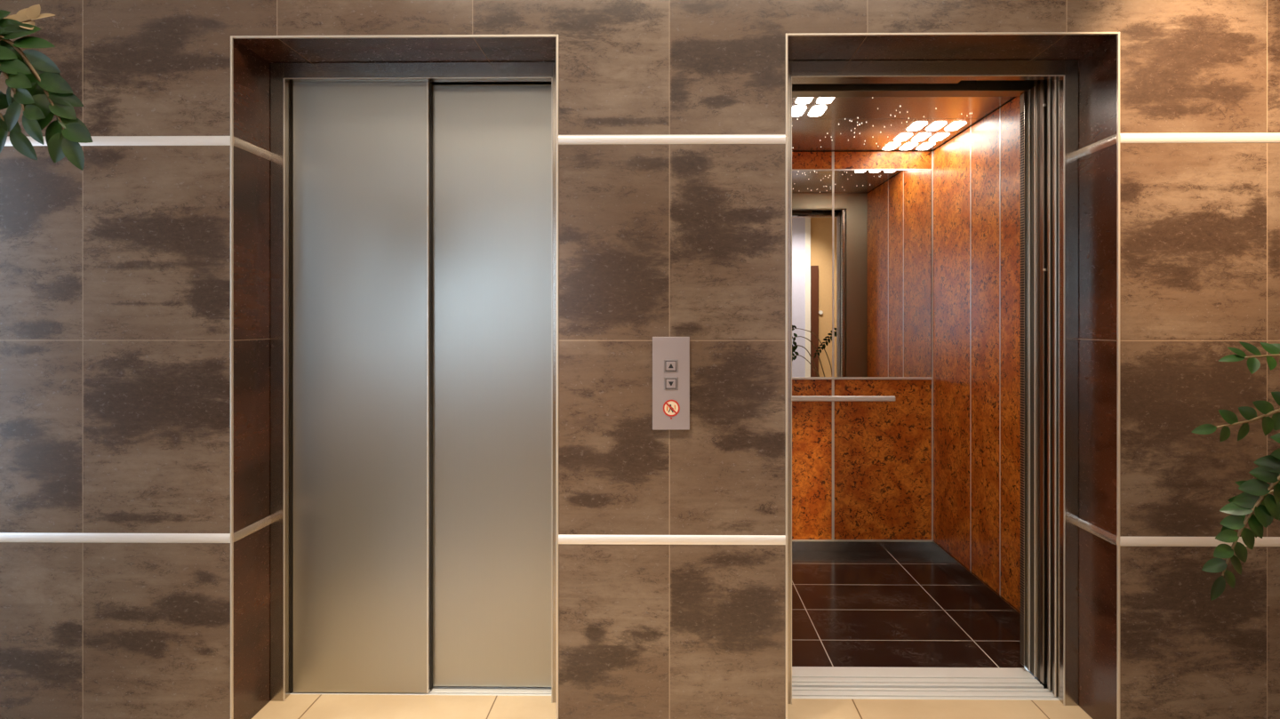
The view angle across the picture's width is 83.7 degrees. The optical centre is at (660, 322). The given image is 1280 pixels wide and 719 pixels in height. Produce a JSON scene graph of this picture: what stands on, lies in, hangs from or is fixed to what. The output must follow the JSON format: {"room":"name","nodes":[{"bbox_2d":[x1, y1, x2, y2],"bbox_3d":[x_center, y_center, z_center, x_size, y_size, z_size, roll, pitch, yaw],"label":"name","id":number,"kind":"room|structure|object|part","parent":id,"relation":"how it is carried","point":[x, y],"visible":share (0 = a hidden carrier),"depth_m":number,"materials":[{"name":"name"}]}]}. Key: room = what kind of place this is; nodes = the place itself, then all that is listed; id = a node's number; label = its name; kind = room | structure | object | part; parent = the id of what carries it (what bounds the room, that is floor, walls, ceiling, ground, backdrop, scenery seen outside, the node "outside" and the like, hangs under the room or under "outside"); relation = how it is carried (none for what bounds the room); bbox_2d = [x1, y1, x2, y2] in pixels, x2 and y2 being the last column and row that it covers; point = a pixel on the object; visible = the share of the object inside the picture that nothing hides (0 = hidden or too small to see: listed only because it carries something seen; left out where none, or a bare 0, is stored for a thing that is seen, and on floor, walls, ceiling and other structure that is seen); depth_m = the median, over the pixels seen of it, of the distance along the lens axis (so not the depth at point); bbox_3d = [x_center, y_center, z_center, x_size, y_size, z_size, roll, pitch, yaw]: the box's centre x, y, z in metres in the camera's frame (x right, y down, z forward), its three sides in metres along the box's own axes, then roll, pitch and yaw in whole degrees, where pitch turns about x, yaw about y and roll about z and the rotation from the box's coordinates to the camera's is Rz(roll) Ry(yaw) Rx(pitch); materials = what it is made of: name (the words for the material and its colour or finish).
{"room":"elevator lobby","nodes":[
{"label":"elevator lobby","id":0,"kind":"room"},
{"bbox_2d":[0,0,1279,718],"bbox_3d":[0.036,-0.058,3.220,8.000,3.250,2.100,0,0,1],"label":"wall","id":1,"kind":"structure","parent":0,"point":[115,271],"depth_m":2.17,"materials":[{"name":"tile"}]},
{"bbox_2d":[0,532,230,543],"bbox_3d":[-2.646,0.660,2.197,2.660,0.029,0.005,0,0,1],"label":"trim","id":2,"kind":"structure","parent":1,"relation":"attached to","point":[4,537],"depth_m":2.19,"materials":[{"name":"metal"}]},
{"bbox_2d":[4,136,230,145],"bbox_3d":[-2.646,-0.557,2.197,2.660,0.029,0.005,0,0,1],"label":"trim","id":3,"kind":"structure","parent":1,"relation":"attached to","point":[97,140],"depth_m":2.18,"materials":[{"name":"metal"}]},
{"bbox_2d":[233,515,271,542],"bbox_3d":[-1.306,0.660,2.288,0.004,0.029,0.203,0,0,1],"label":"trim","id":4,"kind":"structure","parent":1,"relation":"attached to","point":[263,523],"depth_m":2.28,"materials":[{"name":"metal"}]},
{"bbox_2d":[233,136,271,160],"bbox_3d":[-1.306,-0.557,2.288,0.004,0.029,0.203,0,0,1],"label":"trim","id":5,"kind":"structure","parent":1,"relation":"attached to","point":[239,143],"depth_m":2.28,"materials":[{"name":"metal"}]},
{"bbox_2d":[230,34,558,718],"bbox_3d":[-0.813,0.195,2.179,1.005,2.144,0.008,0,0,1],"label":"trim","id":6,"kind":"structure","parent":1,"relation":"attached to","point":[233,37],"depth_m":2.18,"materials":[{"name":"silver metal"}]},
{"bbox_2d":[270,62,556,703],"bbox_3d":[-0.810,0.224,2.441,0.991,2.187,0.117,0,0,1],"label":"elevator door","id":7,"kind":"structure","parent":1,"relation":"in","point":[413,220],"depth_m":2.43,"materials":[{"name":"metal"}]},
{"bbox_3d":[-1.269,0.220,2.464,0.023,2.086,0.060,0,0,1],"label":"guide post","id":8,"kind":"part","parent":7,"relation":"part of","materials":[{"name":"metal"}]},
{"bbox_3d":[-1.025,0.216,2.445,0.460,2.089,0.026,0,0,1],"label":"door panel","id":9,"kind":"part","parent":7,"relation":"part of","materials":[{"name":"metal"}]},
{"bbox_3d":[-0.810,1.291,2.462,0.989,0.052,0.068,0,0,1],"label":"sill","id":10,"kind":"part","parent":7,"relation":"part of","materials":[{"name":"metal"}]},
{"bbox_3d":[-0.603,0.217,2.472,0.479,2.076,0.022,0,0,1],"label":"door panel","id":11,"kind":"part","parent":7,"relation":"part of","materials":[{"name":"metal"}]},
{"bbox_2d":[652,336,689,430],"bbox_3d":[0.032,0.183,2.161,0.113,0.281,0.018,0,0,1],"label":"panel","id":12,"kind":"object","parent":1,"relation":"attached to","point":[670,355],"visible":1,"depth_m":2.16,"materials":[{"name":"metal"}]},
{"bbox_2d":[558,534,785,544],"bbox_3d":[0.034,0.660,2.167,0.690,0.029,0.005,0,0,1],"label":"trim","id":13,"kind":"structure","parent":1,"relation":"attached to","point":[605,540],"depth_m":2.17,"materials":[{"name":"metal"}]},
{"bbox_2d":[558,134,785,144],"bbox_3d":[0.034,-0.557,2.167,0.690,0.029,0.005,0,0,1],"label":"trim","id":14,"kind":"structure","parent":1,"relation":"attached to","point":[651,139],"depth_m":2.17,"materials":[{"name":"metal"}]},
{"bbox_2d":[792,80,1047,688],"bbox_3d":[1.057,0.162,3.233,1.419,2.310,1.491,0,0,1],"label":"car","id":15,"kind":"object","parent":1,"relation":"in","point":[919,281],"visible":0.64,"depth_m":3.54,"materials":[{"name":"brown wood"}]},
{"bbox_3d":[0.616,-0.952,3.215,0.062,0.004,0.142,0,0,1],"label":"light panel","id":16,"kind":"part","parent":15,"relation":"part of","materials":[{"name":"white plastic"}]},
{"bbox_3d":[0.614,-0.952,3.028,0.062,0.004,0.142,0,0,1],"label":"light panel","id":17,"kind":"part","parent":15,"relation":"part of","materials":[{"name":"white plastic"}]},
{"bbox_3d":[0.679,-0.900,3.973,0.543,0.098,0.020,0,0,1],"label":"wall panel","id":18,"kind":"part","parent":15,"relation":"part of","materials":[{"name":"brown wood"}]},
{"bbox_3d":[0.679,0.759,3.973,0.543,0.887,0.020,0,0,1],"label":"wall panel","id":19,"kind":"part","parent":15,"relation":"part of","materials":[{"name":"brown wood"}]},
{"bbox_3d":[0.706,-0.952,3.214,0.062,0.004,0.142,0,0,1],"label":"light panel","id":20,"kind":"part","parent":15,"relation":"part of","materials":[{"name":"white plastic"}]},
{"bbox_3d":[0.704,-0.952,3.027,0.062,0.004,0.142,0,0,1],"label":"light panel","id":21,"kind":"part","parent":15,"relation":"part of","materials":[{"name":"white plastic"}]},
{"bbox_3d":[0.960,0.416,3.905,0.647,0.030,0.014,0,0,1],"label":"handrail","id":22,"kind":"part","parent":15,"relation":"part of","materials":[{"name":"metal"}]},
{"bbox_3d":[0.958,1.239,3.966,1.100,0.054,0.027,0,0,1],"label":"skirting","id":23,"kind":"part","parent":15,"relation":"part of","materials":[{"name":"metal"}]},
{"bbox_2d":[792,168,932,379],"bbox_3d":[0.955,-0.268,3.959,1.096,1.166,0.024,0,0,1],"label":"mirror","id":24,"kind":"object","parent":15,"relation":"attached to","point":[862,238],"depth_m":3.95,"materials":[{"name":"mirror"}]},
{"bbox_3d":[1.233,-0.900,3.966,0.537,0.098,0.020,0,0,1],"label":"wall panel","id":25,"kind":"part","parent":15,"relation":"part of","materials":[{"name":"brown wood"}]},
{"bbox_3d":[1.233,0.759,3.966,0.537,0.887,0.020,0,0,1],"label":"wall panel","id":26,"kind":"part","parent":15,"relation":"part of","materials":[{"name":"brown wood"}]},
{"bbox_3d":[0.752,-0.875,2.519,0.722,0.115,0.005,0,0,1],"label":"hanger plate","id":27,"kind":"part","parent":15,"relation":"part of","materials":[{"name":"metal"}]},
{"bbox_3d":[0.954,-0.963,3.651,1.100,0.020,0.618,0,0,1],"label":"ceiling panel","id":28,"kind":"part","parent":15,"relation":"part of","materials":[{"name":"brown metal"}]},
{"bbox_3d":[1.248,-0.952,3.856,0.062,0.004,0.142,0,0,1],"label":"light panel","id":29,"kind":"part","parent":15,"relation":"part of","materials":[{"name":"white plastic"}]},
{"bbox_3d":[1.246,-0.952,3.666,0.062,0.004,0.142,0,0,1],"label":"light panel","id":30,"kind":"part","parent":15,"relation":"part of","materials":[{"name":"white plastic"}]},
{"bbox_3d":[0.947,-0.963,2.999,1.100,0.020,0.678,0,0,1],"label":"ceiling panel","id":31,"kind":"part","parent":15,"relation":"part of","materials":[{"name":"brown metal"}]},
{"bbox_3d":[1.340,-0.952,3.855,0.062,0.004,0.142,0,0,1],"label":"light panel","id":32,"kind":"part","parent":15,"relation":"part of","materials":[{"name":"white plastic"}]},
{"bbox_3d":[1.244,-0.952,3.461,0.062,0.004,0.142,0,0,1],"label":"light panel","id":33,"kind":"part","parent":15,"relation":"part of","materials":[{"name":"white plastic"}]},
{"bbox_3d":[0.862,1.291,2.555,0.945,0.052,0.132,0,0,1],"label":"car sill","id":34,"kind":"part","parent":15,"relation":"part of","materials":[{"name":"metal"}]},
{"bbox_3d":[1.338,-0.952,3.665,0.062,0.004,0.142,0,0,1],"label":"light panel","id":35,"kind":"part","parent":15,"relation":"part of","materials":[{"name":"white plastic"}]},
{"bbox_3d":[1.432,-0.952,3.854,0.062,0.004,0.142,0,0,1],"label":"light panel","id":36,"kind":"part","parent":15,"relation":"part of","materials":[{"name":"white plastic"}]},
{"bbox_3d":[1.336,-0.952,3.460,0.062,0.004,0.142,0,0,1],"label":"light panel","id":37,"kind":"part","parent":15,"relation":"part of","materials":[{"name":"white plastic"}]},
{"bbox_3d":[1.430,-0.952,3.664,0.062,0.004,0.142,0,0,1],"label":"light panel","id":38,"kind":"part","parent":15,"relation":"part of","materials":[{"name":"white plastic"}]},
{"bbox_3d":[1.515,0.127,3.706,0.020,2.152,0.494,0,0,1],"label":"wall panel","id":39,"kind":"part","parent":15,"relation":"part of","materials":[{"name":"brown wood"}]},
{"bbox_3d":[1.428,-0.952,3.459,0.062,0.004,0.142,0,0,1],"label":"light panel","id":40,"kind":"part","parent":15,"relation":"part of","materials":[{"name":"white plastic"}]},
{"bbox_3d":[1.507,1.236,3.298,0.026,0.061,1.310,0,0,1],"label":"skirting","id":41,"kind":"part","parent":15,"relation":"part of","materials":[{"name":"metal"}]},
{"bbox_3d":[1.510,0.127,3.302,0.020,2.152,0.298,0,0,1],"label":"wall panel","id":42,"kind":"part","parent":15,"relation":"part of","materials":[{"name":"brown wood"}]},
{"bbox_3d":[1.506,0.127,2.896,0.020,2.152,0.498,0,0,1],"label":"wall panel","id":43,"kind":"part","parent":15,"relation":"part of","materials":[{"name":"brown wood"}]},
{"bbox_3d":[1.343,0.210,2.555,0.010,2.106,0.080,0,0,1],"label":"guide post","id":44,"kind":"part","parent":15,"relation":"part of","materials":[{"name":"metal"}]},
{"bbox_3d":[1.547,0.199,2.541,0.424,2.124,0.020,0,0,1],"label":"car door panel","id":45,"kind":"part","parent":15,"relation":"part of","materials":[{"name":"metal"}]},
{"bbox_3d":[1.547,0.199,2.498,0.423,2.124,0.022,0,0,1],"label":"car door panel","id":46,"kind":"part","parent":15,"relation":"part of","materials":[{"name":"metal"}]},
{"bbox_2d":[787,59,1078,705],"bbox_3d":[1.068,0.224,2.421,1.358,2.187,0.119,0,0,1],"label":"door frame","id":47,"kind":"structure","parent":1,"relation":"in","point":[1061,76],"depth_m":2.37,"materials":[{"name":"metal"}]},
{"bbox_3d":[0.881,1.291,2.436,0.981,0.052,0.073,0,0,1],"label":"sill","id":48,"kind":"part","parent":47,"relation":"part of","materials":[{"name":"metal"}]},
{"bbox_3d":[1.540,0.209,2.451,0.414,2.104,0.020,0,0,1],"label":"door panel","id":49,"kind":"part","parent":47,"relation":"part of","materials":[{"name":"metal"}]},
{"bbox_3d":[1.540,0.209,2.414,0.415,2.104,0.022,0,0,1],"label":"door panel","id":50,"kind":"part","parent":47,"relation":"part of","materials":[{"name":"metal"}]},
{"bbox_2d":[785,32,1119,718],"bbox_3d":[0.883,0.195,2.160,1.007,2.144,0.008,0,0,1],"label":"trim","id":51,"kind":"structure","parent":1,"relation":"attached to","point":[1117,34],"depth_m":2.16,"materials":[{"name":"silver metal"}]},
{"bbox_2d":[1077,518,1117,545],"bbox_3d":[1.379,0.660,2.258,0.004,0.029,0.203,0,0,1],"label":"trim","id":52,"kind":"structure","parent":1,"relation":"attached to","point":[1085,525],"depth_m":2.25,"materials":[{"name":"metal"}]},
{"bbox_2d":[1077,133,1117,158],"bbox_3d":[1.379,-0.557,2.258,0.004,0.029,0.203,0,0,1],"label":"trim","id":53,"kind":"structure","parent":1,"relation":"attached to","point":[1110,140],"depth_m":2.25,"materials":[{"name":"metal"}]},
{"bbox_2d":[1120,132,1279,143],"bbox_3d":[2.705,-0.557,2.137,2.638,0.029,0.005,0,0,1],"label":"trim","id":54,"kind":"structure","parent":1,"relation":"attached to","point":[1253,137],"depth_m":2.15,"materials":[{"name":"metal"}]},
{"bbox_2d":[1120,536,1279,546],"bbox_3d":[2.705,0.660,2.137,2.638,0.029,0.005,0,0,1],"label":"trim","id":55,"kind":"structure","parent":1,"relation":"attached to","point":[1124,541],"depth_m":2.15,"materials":[{"name":"metal"}]},
{"bbox_2d":[251,694,1092,718],"bbox_3d":[-0.002,1.267,-0.205,8.000,0.001,5.250,0,0,1],"label":"floor","id":56,"kind":"structure","parent":0,"point":[295,706],"depth_m":2.34,"materials":[{"name":"beige tile"}]},
{"bbox_2d":[0,4,92,170],"bbox_3d":[-1.397,0.321,1.283,0.772,1.892,0.420,0,0,-18],"label":"potted plant","id":57,"kind":"object","parent":56,"relation":"on","point":[36,84],"visible":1,"depth_m":1.21,"materials":[{"name":"green plant"}]},
{"bbox_3d":[-1.278,0.142,1.197,0.434,1.232,0.043,0,0,7],"label":"stem","id":58,"kind":"part","parent":57,"relation":"part of","materials":[{"name":"plant"}]},
{"bbox_3d":[-1.259,0.123,1.224,0.505,1.269,0.032,0,0,1],"label":"stem","id":59,"kind":"part","parent":57,"relation":"part of","materials":[{"name":"plant"}]},
{"bbox_2d":[1191,341,1279,600],"bbox_3d":[1.469,0.569,1.314,1.012,1.396,0.357,0,0,1],"label":"potted plant","id":60,"kind":"object","parent":56,"relation":"on","point":[1266,508],"visible":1,"depth_m":1.29,"materials":[{"name":"green plant"}]},
{"bbox_3d":[1.292,0.507,1.274,0.576,0.763,0.027,0,0,4],"label":"stem","id":61,"kind":"part","parent":60,"relation":"part of","materials":[{"name":"plant"}]},
{"bbox_3d":[1.266,0.548,1.286,0.507,0.680,0.012,0,0,1],"label":"stem","id":62,"kind":"part","parent":60,"relation":"part of","materials":[{"name":"plant"}]},
{"bbox_3d":[1.303,0.470,1.290,0.497,0.835,0.031,0,0,-4],"label":"stem","id":63,"kind":"part","parent":60,"relation":"part of","materials":[{"name":"brown plant"}]}
]}

